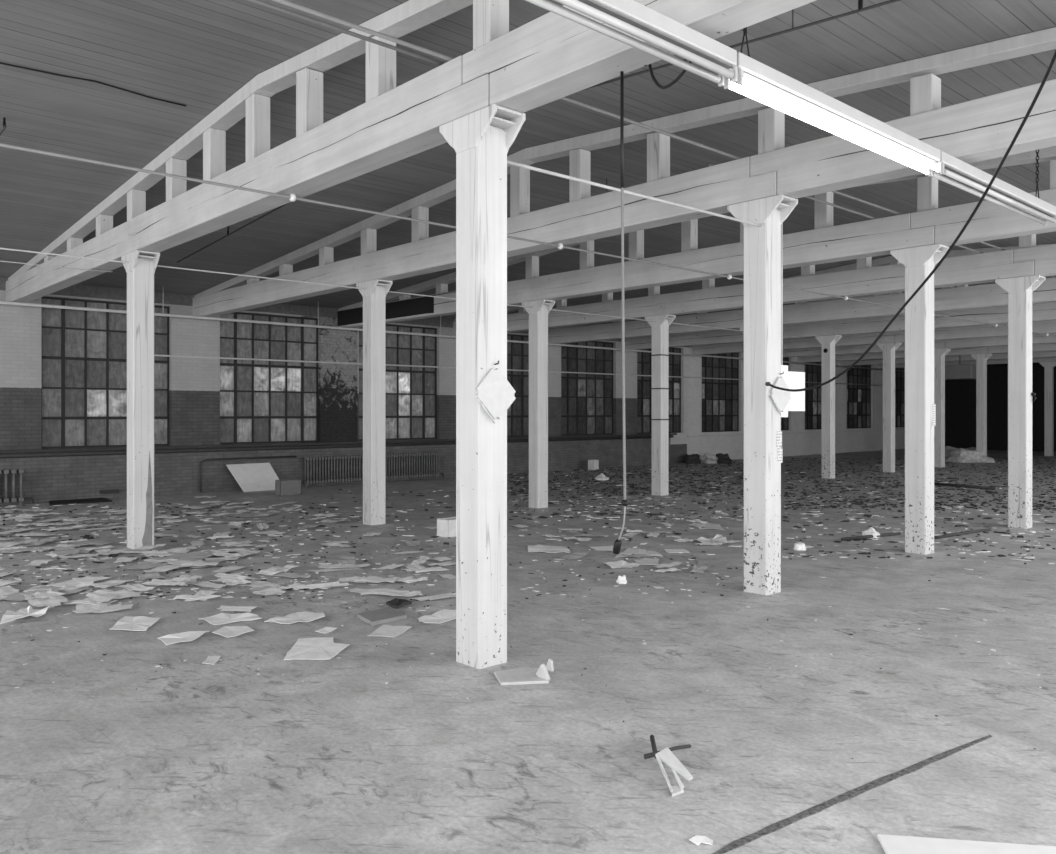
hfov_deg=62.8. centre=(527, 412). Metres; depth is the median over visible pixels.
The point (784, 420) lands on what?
window
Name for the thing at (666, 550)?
paper sheet
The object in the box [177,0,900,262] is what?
conduit
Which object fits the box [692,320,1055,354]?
roof frame
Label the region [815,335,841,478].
column
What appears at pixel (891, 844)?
board
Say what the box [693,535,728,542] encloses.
paper sheet
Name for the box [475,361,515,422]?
placard
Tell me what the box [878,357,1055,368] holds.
roof frame
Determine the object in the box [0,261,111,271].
wire
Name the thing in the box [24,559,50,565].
paper sheet
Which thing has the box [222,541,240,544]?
paper sheet
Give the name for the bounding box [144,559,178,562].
paper sheet
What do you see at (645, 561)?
paper sheet
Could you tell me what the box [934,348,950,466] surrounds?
column
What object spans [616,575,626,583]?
lump
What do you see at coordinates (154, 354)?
pipe
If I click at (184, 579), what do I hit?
paper sheet
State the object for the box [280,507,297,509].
paper sheet
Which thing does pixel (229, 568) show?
paper sheet
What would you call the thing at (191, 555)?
paper sheet
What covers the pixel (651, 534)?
paper sheet
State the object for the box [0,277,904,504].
wall
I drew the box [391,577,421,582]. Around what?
paper sheet
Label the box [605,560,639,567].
paper sheet
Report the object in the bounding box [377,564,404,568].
paper sheet
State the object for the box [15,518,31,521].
paper sheet
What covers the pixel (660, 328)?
column
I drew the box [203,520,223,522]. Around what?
paper sheet
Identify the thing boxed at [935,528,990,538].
wooden pole
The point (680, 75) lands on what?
cable loop
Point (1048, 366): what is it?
column
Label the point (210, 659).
paper sheet
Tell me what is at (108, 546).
paper sheet
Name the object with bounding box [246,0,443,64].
conduit
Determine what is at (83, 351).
window
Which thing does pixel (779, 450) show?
paper notice
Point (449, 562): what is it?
paper sheet
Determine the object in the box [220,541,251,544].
paper sheet
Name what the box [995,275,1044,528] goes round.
column
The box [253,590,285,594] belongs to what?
paper sheet
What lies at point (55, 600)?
paper sheet
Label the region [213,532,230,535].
paper sheet
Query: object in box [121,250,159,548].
column
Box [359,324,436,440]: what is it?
window
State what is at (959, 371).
heater
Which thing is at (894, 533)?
wooden pole
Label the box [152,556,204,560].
paper sheet
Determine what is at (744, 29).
suspension chain
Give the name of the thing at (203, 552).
paper sheet
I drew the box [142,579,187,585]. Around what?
paper sheet
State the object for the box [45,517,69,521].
paper sheet
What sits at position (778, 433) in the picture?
paper notice
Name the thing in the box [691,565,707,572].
paper sheet
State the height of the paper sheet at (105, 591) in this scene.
0.024 m
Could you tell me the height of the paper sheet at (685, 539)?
0.028 m
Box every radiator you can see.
[0,469,33,504]
[304,452,443,486]
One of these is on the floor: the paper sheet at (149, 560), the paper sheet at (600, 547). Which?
the paper sheet at (600, 547)
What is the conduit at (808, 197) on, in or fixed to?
on the roof frame at (984, 128)
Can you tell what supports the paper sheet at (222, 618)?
on the floor
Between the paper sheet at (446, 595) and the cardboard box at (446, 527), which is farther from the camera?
the cardboard box at (446, 527)
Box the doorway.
[945,363,1055,451]
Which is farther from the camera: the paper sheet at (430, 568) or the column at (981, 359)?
the column at (981, 359)
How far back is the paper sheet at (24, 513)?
13.26 m
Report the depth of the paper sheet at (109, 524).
12.28 m
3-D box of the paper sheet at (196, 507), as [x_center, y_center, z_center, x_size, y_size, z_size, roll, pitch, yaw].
[-5.548,1.567,14.359,0.575,0.029,0.202,0,0,28]
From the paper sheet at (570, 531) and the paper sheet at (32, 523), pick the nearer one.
the paper sheet at (570, 531)
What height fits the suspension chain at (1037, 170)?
0.868 m
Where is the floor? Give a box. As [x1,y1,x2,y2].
[0,449,1055,853]
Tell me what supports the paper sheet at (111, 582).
on the floor
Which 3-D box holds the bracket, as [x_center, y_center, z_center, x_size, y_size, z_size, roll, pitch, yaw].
[0.627,1.547,3.893,0.220,0.105,0.584,0,0,10]
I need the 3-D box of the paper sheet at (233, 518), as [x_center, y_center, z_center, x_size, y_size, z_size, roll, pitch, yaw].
[-4.359,1.585,12.968,0.404,0.010,0.188,0,0,34]
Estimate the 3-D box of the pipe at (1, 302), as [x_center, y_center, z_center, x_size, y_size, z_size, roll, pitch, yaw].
[2.181,-2.081,24.578,38.500,0.598,0.055,0,0,-42]
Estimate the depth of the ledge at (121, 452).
18.02 m
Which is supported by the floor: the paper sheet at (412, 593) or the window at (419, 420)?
the paper sheet at (412, 593)
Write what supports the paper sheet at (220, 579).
on the floor
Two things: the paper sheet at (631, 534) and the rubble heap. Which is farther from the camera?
the rubble heap
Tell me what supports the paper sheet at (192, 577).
on the floor
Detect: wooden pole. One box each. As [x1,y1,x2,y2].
[841,532,900,540]
[934,482,995,489]
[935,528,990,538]
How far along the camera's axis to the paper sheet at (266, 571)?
8.53 m
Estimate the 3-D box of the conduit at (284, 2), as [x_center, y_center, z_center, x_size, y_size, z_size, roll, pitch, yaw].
[10.376,-2.315,15.581,38.500,0.028,0.028,0,0,-42]
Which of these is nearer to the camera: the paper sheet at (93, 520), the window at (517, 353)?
the paper sheet at (93, 520)
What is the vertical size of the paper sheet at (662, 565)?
0.019 m
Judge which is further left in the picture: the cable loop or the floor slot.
the cable loop
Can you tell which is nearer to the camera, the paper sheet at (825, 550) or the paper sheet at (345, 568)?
the paper sheet at (345, 568)
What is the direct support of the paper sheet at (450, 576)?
on the floor
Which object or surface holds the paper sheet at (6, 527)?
on the floor
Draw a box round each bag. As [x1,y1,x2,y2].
[681,454,700,463]
[700,453,717,463]
[716,453,731,463]
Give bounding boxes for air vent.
[100,489,118,493]
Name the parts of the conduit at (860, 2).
hanger rod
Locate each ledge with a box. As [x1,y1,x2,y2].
[0,435,672,457]
[687,430,882,436]
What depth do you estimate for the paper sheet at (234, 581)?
8.05 m
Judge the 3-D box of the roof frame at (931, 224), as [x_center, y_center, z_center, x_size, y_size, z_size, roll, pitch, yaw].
[2.385,-2.468,12.251,0.258,1.157,19.500,0,0,-42]
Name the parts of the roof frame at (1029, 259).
post, post, post, post, post, post, post, post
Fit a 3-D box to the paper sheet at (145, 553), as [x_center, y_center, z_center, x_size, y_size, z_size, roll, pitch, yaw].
[-4.128,1.567,9.578,0.394,0.024,0.183,0,0,15]
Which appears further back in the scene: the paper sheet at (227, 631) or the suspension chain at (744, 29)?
the paper sheet at (227, 631)
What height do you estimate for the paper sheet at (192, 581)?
0.018 m
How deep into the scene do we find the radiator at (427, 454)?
19.50 m
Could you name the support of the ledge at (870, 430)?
attached to the wall at (194, 383)
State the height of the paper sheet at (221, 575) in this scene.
0.015 m
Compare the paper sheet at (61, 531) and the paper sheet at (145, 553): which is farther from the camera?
the paper sheet at (61, 531)
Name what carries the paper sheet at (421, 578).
on the floor
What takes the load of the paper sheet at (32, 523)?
on the floor
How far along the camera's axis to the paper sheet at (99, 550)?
9.90 m
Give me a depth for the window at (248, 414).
18.39 m
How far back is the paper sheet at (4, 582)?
8.00 m
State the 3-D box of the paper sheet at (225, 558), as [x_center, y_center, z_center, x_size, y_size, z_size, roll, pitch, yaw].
[-3.316,1.582,9.392,0.374,0.014,0.227,0,0,-22]
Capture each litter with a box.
[0,458,1055,758]
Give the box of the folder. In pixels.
[357,607,406,625]
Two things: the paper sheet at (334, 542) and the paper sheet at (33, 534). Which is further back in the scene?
the paper sheet at (33, 534)
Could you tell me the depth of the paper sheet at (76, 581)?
8.10 m
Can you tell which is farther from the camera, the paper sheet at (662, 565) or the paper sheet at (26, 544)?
the paper sheet at (26, 544)
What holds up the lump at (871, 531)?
on the floor
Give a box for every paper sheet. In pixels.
[0,528,36,532]
[0,541,30,546]
[0,547,28,549]
[0,547,39,552]
[0,572,11,576]
[0,580,18,585]
[0,585,19,595]
[0,605,53,623]
[1,526,16,529]
[4,588,45,600]
[5,585,61,595]
[6,517,44,518]
[13,543,41,546]
[14,523,43,525]
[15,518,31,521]
[17,509,33,510]
[19,533,56,535]
[22,513,39,515]
[23,584,74,591]
[23,589,64,599]
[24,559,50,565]
[27,537,58,544]
[27,589,57,602]
[28,593,67,606]
[30,547,55,550]
[33,531,61,533]
[41,527,72,530]
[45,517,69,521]
[45,552,68,556]
[46,576,109,586]
[50,522,78,524]
[50,547,86,549]
[54,547,79,554]
[58,581,100,586]
[58,587,96,595]
[59,544,85,546]
[59,554,99,557]
[60,600,117,604]
[61,539,86,542]
[61,585,87,589]
[64,523,103,527]
[70,521,95,522]
[70,540,111,544]
[71,595,120,604]
[73,604,132,612]
[76,600,107,612]
[79,547,97,552]
[80,527,114,529]
[86,589,142,596]
[87,520,110,521]
[87,545,112,549]
[92,580,132,587]
[92,592,140,600]
[95,549,109,552]
[97,550,123,554]
[100,523,124,525]
[110,616,159,630]
[112,516,126,519]
[114,557,137,562]
[115,584,153,590]
[120,551,149,552]
[125,562,172,568]
[132,561,152,568]
[138,544,165,548]
[139,572,164,578]
[142,550,168,555]
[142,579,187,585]
[143,563,190,571]
[144,552,174,556]
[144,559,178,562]
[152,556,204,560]
[154,522,161,526]
[154,534,175,536]
[155,575,201,585]
[157,631,208,644]
[160,546,196,551]
[164,576,190,585]
[166,560,204,564]
[169,553,212,557]
[170,549,190,553]
[173,595,220,600]
[180,550,225,554]
[181,561,217,565]
[182,506,201,508]
[185,511,206,513]
[185,590,216,600]
[187,578,196,583]
[188,559,224,567]
[188,581,225,587]
[189,540,203,545]
[194,496,215,497]
[198,504,218,507]
[199,613,260,624]
[202,656,220,664]
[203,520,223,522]
[205,557,239,559]
[207,535,234,538]
[210,512,242,514]
[210,577,239,580]
[211,549,232,553]
[212,626,253,637]
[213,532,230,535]
[213,551,244,557]
[213,566,243,571]
[214,573,247,577]
[217,605,257,611]
[219,573,240,582]
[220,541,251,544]
[222,514,254,516]
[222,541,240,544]
[222,543,250,546]
[222,576,256,580]
[225,578,250,584]
[226,517,244,519]
[227,501,252,504]
[229,521,243,524]
[229,548,249,551]
[238,550,259,556]
[245,512,272,514]
[247,508,265,509]
[247,581,280,587]
[250,530,277,533]
[250,582,282,590]
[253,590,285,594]
[254,569,287,574]
[254,586,291,592]
[257,513,273,515]
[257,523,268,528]
[264,611,324,623]
[267,532,284,535]
[269,564,297,570]
[271,572,309,577]
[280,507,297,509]
[284,637,349,659]
[286,583,310,589]
[298,524,318,528]
[307,581,351,588]
[308,567,359,571]
[315,514,338,516]
[315,627,336,632]
[318,563,369,567]
[321,541,348,544]
[327,544,346,546]
[337,555,355,559]
[337,578,365,582]
[338,560,356,565]
[347,576,364,579]
[349,588,408,594]
[354,576,395,582]
[364,532,381,535]
[367,624,411,636]
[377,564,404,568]
[389,591,421,596]
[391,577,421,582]
[395,551,423,553]
[402,577,427,581]
[405,540,419,545]
[405,563,425,570]
[405,567,448,572]
[408,593,455,600]
[411,557,429,563]
[416,556,450,560]
[418,609,455,623]
[428,561,455,565]
[440,574,455,578]
[528,545,569,552]
[560,552,588,558]
[564,537,581,539]
[565,530,578,532]
[574,533,607,536]
[577,538,591,540]
[591,546,612,549]
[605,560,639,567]
[616,548,661,556]
[621,554,651,556]
[624,532,640,536]
[626,529,644,532]
[634,558,658,564]
[643,531,669,532]
[647,533,658,536]
[654,562,680,567]
[656,568,679,571]
[664,549,688,552]
[677,538,693,540]
[684,515,700,517]
[686,520,707,523]
[688,522,723,529]
[689,835,712,844]
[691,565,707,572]
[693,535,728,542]
[696,541,713,544]
[719,540,740,543]
[825,550,850,551]
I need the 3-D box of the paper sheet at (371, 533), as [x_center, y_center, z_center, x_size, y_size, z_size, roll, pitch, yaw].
[-2.010,1.566,11.191,0.208,0.021,0.346,0,0,3]
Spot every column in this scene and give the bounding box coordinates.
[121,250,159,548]
[356,279,392,524]
[439,104,525,668]
[522,299,554,507]
[645,314,675,495]
[727,194,797,594]
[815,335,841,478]
[877,342,900,471]
[890,244,948,554]
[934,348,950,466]
[971,354,991,455]
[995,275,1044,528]
[1039,362,1055,455]
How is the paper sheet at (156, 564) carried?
on the paper sheet at (141, 564)
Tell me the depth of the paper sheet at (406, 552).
9.79 m
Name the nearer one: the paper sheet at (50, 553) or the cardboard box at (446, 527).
the paper sheet at (50, 553)
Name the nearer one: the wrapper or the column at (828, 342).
the wrapper
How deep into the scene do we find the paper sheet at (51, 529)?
11.65 m
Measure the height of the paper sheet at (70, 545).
0.022 m
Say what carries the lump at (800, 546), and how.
on the floor
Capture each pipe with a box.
[0,143,1055,336]
[0,287,904,371]
[154,354,882,385]
[200,456,296,491]
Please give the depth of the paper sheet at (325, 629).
6.33 m
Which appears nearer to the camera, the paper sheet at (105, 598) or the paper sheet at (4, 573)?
the paper sheet at (105, 598)
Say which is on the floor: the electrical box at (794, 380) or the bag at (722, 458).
the bag at (722, 458)
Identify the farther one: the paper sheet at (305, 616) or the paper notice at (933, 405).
the paper notice at (933, 405)
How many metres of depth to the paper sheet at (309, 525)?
12.01 m
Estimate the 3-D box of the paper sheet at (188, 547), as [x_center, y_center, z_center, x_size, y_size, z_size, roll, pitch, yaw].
[-4.018,1.572,9.969,0.191,0.023,0.450,0,0,31]
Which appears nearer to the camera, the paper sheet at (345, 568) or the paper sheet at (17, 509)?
the paper sheet at (345, 568)
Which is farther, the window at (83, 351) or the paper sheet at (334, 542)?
the window at (83, 351)
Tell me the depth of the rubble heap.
27.56 m
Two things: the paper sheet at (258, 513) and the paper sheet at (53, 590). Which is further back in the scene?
the paper sheet at (258, 513)
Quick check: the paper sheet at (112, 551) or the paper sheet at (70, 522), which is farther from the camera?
the paper sheet at (70, 522)
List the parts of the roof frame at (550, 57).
post, post, post, post, post, post, post, post, post, post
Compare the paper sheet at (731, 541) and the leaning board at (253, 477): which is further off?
the leaning board at (253, 477)
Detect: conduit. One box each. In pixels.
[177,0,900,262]
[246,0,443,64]
[272,0,1005,249]
[507,160,760,226]
[709,164,1055,276]
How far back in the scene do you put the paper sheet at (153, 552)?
9.74 m
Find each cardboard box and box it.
[275,479,300,495]
[437,516,455,537]
[588,459,598,469]
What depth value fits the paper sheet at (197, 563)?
8.93 m
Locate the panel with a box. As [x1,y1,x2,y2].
[49,498,111,505]
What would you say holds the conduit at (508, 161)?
attached to the column at (481, 140)
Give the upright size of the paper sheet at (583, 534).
0.013 m
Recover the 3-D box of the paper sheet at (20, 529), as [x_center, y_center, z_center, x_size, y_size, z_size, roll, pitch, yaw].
[-6.854,1.576,11.586,0.274,0.011,0.471,0,0,4]
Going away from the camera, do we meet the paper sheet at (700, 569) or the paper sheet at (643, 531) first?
the paper sheet at (700, 569)
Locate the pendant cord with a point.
(617, 543)
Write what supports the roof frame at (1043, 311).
attached to the ceiling
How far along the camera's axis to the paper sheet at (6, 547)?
10.04 m
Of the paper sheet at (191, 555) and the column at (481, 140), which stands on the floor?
the column at (481, 140)
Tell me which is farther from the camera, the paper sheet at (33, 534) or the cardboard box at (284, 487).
the cardboard box at (284, 487)
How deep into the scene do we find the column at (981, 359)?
27.69 m
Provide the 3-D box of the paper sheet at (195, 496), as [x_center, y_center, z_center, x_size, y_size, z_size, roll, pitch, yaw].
[-6.054,1.573,16.233,0.392,0.029,0.302,0,0,-9]
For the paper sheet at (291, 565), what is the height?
0.024 m
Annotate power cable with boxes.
[765,50,1055,391]
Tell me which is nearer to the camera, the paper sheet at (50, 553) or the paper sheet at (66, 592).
the paper sheet at (66, 592)
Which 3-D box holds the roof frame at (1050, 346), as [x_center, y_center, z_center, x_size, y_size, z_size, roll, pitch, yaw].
[16.763,-2.468,25.349,0.258,1.157,19.500,0,0,-42]
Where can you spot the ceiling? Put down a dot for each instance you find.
(195, 54)
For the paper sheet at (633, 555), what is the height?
0.009 m
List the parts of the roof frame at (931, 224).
post, post, post, post, post, post, post, post, post, post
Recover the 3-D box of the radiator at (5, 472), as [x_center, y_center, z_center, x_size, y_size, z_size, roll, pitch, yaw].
[-9.166,1.288,14.702,1.391,0.625,0.150,0,0,-42]
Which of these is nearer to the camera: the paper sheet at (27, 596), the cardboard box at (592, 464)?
the paper sheet at (27, 596)
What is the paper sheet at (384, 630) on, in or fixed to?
on the floor
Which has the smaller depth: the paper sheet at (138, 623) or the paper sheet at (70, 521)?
the paper sheet at (138, 623)
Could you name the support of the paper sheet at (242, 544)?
on the paper sheet
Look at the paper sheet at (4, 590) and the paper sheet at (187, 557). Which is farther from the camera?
the paper sheet at (187, 557)
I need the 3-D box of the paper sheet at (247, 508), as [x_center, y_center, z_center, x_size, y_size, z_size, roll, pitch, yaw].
[-4.453,1.567,14.148,0.386,0.027,0.210,0,0,21]
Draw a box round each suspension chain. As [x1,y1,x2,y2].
[740,27,749,56]
[1035,149,1038,197]
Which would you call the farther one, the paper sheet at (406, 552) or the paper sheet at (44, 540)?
the paper sheet at (44, 540)
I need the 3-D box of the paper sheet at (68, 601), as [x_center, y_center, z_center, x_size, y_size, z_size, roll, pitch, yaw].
[-3.704,1.586,7.250,0.528,0.010,0.215,0,0,1]
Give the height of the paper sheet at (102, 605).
0.017 m
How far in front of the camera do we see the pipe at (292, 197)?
7.81 m
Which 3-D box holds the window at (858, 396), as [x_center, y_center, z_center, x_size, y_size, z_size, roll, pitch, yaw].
[13.646,-0.723,35.873,2.270,2.725,0.060,0,0,-42]
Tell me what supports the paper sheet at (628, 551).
on the floor
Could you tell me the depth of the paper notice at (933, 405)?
9.90 m
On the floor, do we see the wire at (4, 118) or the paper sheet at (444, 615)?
the paper sheet at (444, 615)
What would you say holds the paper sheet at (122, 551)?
on the floor
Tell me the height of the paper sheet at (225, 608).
0.009 m
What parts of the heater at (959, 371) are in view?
casing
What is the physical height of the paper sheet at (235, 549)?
0.018 m
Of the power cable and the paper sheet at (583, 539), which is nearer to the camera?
the power cable
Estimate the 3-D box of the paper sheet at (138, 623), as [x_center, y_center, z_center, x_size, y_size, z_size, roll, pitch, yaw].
[-2.972,1.587,6.543,0.293,0.018,0.497,0,0,-9]
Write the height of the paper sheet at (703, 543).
0.030 m
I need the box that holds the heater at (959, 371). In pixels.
[945,355,975,379]
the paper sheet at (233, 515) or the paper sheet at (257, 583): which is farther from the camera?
the paper sheet at (233, 515)
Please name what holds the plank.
on the floor
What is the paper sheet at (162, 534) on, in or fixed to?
on the floor
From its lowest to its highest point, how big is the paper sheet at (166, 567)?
0.024 m
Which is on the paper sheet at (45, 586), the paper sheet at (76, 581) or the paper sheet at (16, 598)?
the paper sheet at (16, 598)
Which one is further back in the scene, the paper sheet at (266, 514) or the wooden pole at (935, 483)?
the wooden pole at (935, 483)
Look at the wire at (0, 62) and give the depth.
7.73 m
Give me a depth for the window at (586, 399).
24.95 m
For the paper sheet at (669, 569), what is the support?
on the floor
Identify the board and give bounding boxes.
[226,463,278,491]
[877,834,1055,853]
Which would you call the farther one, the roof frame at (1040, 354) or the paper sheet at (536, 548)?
the roof frame at (1040, 354)
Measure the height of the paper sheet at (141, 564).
0.011 m
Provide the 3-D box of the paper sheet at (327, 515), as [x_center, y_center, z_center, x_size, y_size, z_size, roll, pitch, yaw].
[-3.083,1.575,13.309,0.402,0.028,0.244,0,0,25]
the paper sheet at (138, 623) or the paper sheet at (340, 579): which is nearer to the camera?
the paper sheet at (138, 623)
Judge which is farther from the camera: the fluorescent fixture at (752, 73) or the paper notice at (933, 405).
the paper notice at (933, 405)
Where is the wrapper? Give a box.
[386,598,411,608]
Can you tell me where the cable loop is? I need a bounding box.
[644,61,691,88]
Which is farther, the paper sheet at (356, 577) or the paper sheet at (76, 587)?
the paper sheet at (356, 577)
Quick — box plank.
[494,659,553,685]
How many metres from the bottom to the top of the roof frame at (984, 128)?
1.157 m
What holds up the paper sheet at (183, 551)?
on the floor
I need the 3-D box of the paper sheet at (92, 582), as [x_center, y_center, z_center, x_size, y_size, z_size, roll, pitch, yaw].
[-4.089,1.576,7.924,0.418,0.024,0.246,0,0,-28]
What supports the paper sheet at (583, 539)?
on the floor
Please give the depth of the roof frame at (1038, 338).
25.36 m
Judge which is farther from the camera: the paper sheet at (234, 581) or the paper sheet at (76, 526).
the paper sheet at (76, 526)
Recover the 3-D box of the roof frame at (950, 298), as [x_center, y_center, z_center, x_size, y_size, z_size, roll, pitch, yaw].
[7.178,-2.468,16.617,0.258,1.157,19.500,0,0,-42]
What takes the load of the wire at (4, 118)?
hanging from the ceiling
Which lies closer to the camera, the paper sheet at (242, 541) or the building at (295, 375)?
the paper sheet at (242, 541)
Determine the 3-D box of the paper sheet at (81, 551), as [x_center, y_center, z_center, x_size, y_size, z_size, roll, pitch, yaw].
[-5.097,1.582,9.962,0.191,0.014,0.423,0,0,-11]
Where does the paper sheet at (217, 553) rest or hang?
on the paper sheet at (254, 551)
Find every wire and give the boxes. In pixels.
[0,62,185,106]
[0,117,6,134]
[0,247,799,337]
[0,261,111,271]
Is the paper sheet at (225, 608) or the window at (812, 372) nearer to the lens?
the paper sheet at (225, 608)
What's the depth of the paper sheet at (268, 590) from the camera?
7.70 m
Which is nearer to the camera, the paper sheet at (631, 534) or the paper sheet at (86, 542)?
the paper sheet at (86, 542)
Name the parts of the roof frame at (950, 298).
post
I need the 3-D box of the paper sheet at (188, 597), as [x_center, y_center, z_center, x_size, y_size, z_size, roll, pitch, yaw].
[-2.851,1.573,7.364,0.421,0.023,0.192,0,0,11]
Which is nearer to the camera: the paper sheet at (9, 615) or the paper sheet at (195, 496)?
the paper sheet at (9, 615)
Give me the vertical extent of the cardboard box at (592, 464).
0.283 m
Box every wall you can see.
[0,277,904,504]
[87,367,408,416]
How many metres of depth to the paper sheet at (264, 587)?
7.78 m
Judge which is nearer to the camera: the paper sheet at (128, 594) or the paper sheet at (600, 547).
the paper sheet at (128, 594)
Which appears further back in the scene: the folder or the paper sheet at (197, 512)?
the paper sheet at (197, 512)
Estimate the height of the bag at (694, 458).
0.301 m
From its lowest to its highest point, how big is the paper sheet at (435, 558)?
0.022 m
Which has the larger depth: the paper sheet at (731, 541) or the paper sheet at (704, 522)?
the paper sheet at (704, 522)
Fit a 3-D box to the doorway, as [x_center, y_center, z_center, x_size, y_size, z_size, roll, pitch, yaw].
[24.600,-0.724,32.487,0.300,4.648,19.500,0,0,-42]
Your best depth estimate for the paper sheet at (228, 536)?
10.93 m
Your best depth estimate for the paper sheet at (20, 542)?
10.25 m
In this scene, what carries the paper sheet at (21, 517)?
on the floor
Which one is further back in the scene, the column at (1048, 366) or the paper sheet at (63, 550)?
the column at (1048, 366)
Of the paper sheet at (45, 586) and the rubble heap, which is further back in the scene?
the rubble heap
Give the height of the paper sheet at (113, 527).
0.018 m
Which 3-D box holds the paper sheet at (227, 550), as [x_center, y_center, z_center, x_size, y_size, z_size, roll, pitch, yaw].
[-3.505,1.576,9.831,0.246,0.023,0.341,0,0,20]
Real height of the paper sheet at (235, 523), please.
0.020 m
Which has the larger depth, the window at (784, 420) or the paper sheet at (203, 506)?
the window at (784, 420)
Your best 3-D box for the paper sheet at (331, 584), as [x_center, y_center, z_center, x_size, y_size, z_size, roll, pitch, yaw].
[-1.832,1.573,7.890,0.433,0.022,0.221,0,0,-29]
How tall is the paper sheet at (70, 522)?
0.017 m
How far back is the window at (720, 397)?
29.39 m
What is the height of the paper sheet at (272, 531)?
0.026 m
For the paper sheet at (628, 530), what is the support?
on the paper sheet at (631, 534)
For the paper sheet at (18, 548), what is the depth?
9.96 m
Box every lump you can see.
[595,473,608,480]
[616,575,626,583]
[793,542,805,550]
[862,527,879,537]
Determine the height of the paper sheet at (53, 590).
0.015 m
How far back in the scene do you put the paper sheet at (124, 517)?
12.89 m
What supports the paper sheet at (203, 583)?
on the floor
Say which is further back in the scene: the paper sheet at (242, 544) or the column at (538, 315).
the column at (538, 315)
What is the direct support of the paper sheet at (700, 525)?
on the floor
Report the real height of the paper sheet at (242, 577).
0.025 m
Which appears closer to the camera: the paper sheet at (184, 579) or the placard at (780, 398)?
the placard at (780, 398)
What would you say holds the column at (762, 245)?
on the floor
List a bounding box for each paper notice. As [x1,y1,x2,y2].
[776,431,781,446]
[777,448,782,462]
[932,404,935,425]
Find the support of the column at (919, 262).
on the floor
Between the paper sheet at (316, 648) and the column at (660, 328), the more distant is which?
the column at (660, 328)
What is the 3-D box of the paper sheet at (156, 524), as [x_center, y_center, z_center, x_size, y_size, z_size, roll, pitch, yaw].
[-5.303,1.578,12.242,0.246,0.013,0.529,0,0,-22]
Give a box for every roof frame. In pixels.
[6,0,815,302]
[193,27,1055,316]
[337,146,1055,327]
[453,234,1055,335]
[548,243,1055,343]
[625,285,1055,349]
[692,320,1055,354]
[783,333,1055,357]
[797,343,1055,362]
[840,351,1055,365]
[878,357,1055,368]
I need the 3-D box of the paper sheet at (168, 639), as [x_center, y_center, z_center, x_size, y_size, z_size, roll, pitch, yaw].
[-2.406,1.587,6.128,0.360,0.017,0.266,0,0,-36]
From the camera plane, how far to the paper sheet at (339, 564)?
8.88 m
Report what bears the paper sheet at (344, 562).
on the floor
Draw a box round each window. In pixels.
[42,296,168,448]
[220,312,317,443]
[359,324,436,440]
[507,334,528,436]
[561,341,612,435]
[637,347,680,433]
[702,353,738,431]
[781,357,788,429]
[805,362,820,429]
[847,365,870,428]
[895,368,904,426]
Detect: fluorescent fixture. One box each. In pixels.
[525,0,737,86]
[724,52,940,175]
[928,151,1055,225]
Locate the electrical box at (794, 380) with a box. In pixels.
[781,223,804,416]
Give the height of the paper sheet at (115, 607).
0.014 m
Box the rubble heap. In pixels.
[945,446,995,462]
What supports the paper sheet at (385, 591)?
on the floor
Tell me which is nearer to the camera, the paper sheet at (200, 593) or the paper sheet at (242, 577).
the paper sheet at (200, 593)
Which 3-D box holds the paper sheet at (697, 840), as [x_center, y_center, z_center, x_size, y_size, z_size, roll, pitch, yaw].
[0.650,1.593,3.219,0.075,0.007,0.081,0,0,-42]
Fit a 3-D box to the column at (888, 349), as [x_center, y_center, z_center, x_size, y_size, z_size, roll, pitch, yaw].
[9.762,-0.143,23.409,0.262,3.486,0.562,0,0,-42]
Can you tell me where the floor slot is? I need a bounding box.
[713,735,991,853]
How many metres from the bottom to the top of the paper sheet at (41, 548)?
0.016 m
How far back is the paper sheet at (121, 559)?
9.34 m
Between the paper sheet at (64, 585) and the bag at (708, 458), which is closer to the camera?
the paper sheet at (64, 585)
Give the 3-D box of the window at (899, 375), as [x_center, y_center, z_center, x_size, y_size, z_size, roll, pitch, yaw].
[16.039,-0.723,38.053,2.270,2.725,0.060,0,0,-42]
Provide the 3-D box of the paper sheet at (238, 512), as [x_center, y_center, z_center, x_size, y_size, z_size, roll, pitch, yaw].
[-4.662,1.563,13.388,0.503,0.029,0.184,0,0,-37]
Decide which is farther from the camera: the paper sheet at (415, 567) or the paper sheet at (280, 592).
the paper sheet at (415, 567)
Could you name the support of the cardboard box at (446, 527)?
on the floor
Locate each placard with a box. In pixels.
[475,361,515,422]
[770,372,790,414]
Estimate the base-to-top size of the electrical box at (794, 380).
2.241 m
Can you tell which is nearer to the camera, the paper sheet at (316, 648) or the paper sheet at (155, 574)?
the paper sheet at (316, 648)
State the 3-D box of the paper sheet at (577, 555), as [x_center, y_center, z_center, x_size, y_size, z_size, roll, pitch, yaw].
[0.515,1.573,9.531,0.233,0.015,0.421,0,0,28]
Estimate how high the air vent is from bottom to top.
0.070 m
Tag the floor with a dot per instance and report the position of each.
(328, 756)
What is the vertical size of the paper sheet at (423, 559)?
0.029 m
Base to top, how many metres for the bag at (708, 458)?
0.340 m
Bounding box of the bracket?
[643,735,692,796]
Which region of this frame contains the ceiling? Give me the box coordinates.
[0,0,1055,324]
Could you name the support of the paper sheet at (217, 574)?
on the paper sheet at (221, 575)
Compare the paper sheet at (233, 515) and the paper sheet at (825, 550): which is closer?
the paper sheet at (825, 550)
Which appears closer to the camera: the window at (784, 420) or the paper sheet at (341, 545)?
the paper sheet at (341, 545)
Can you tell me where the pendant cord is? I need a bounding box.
[613,71,628,553]
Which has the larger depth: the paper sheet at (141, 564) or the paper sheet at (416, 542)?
the paper sheet at (416, 542)

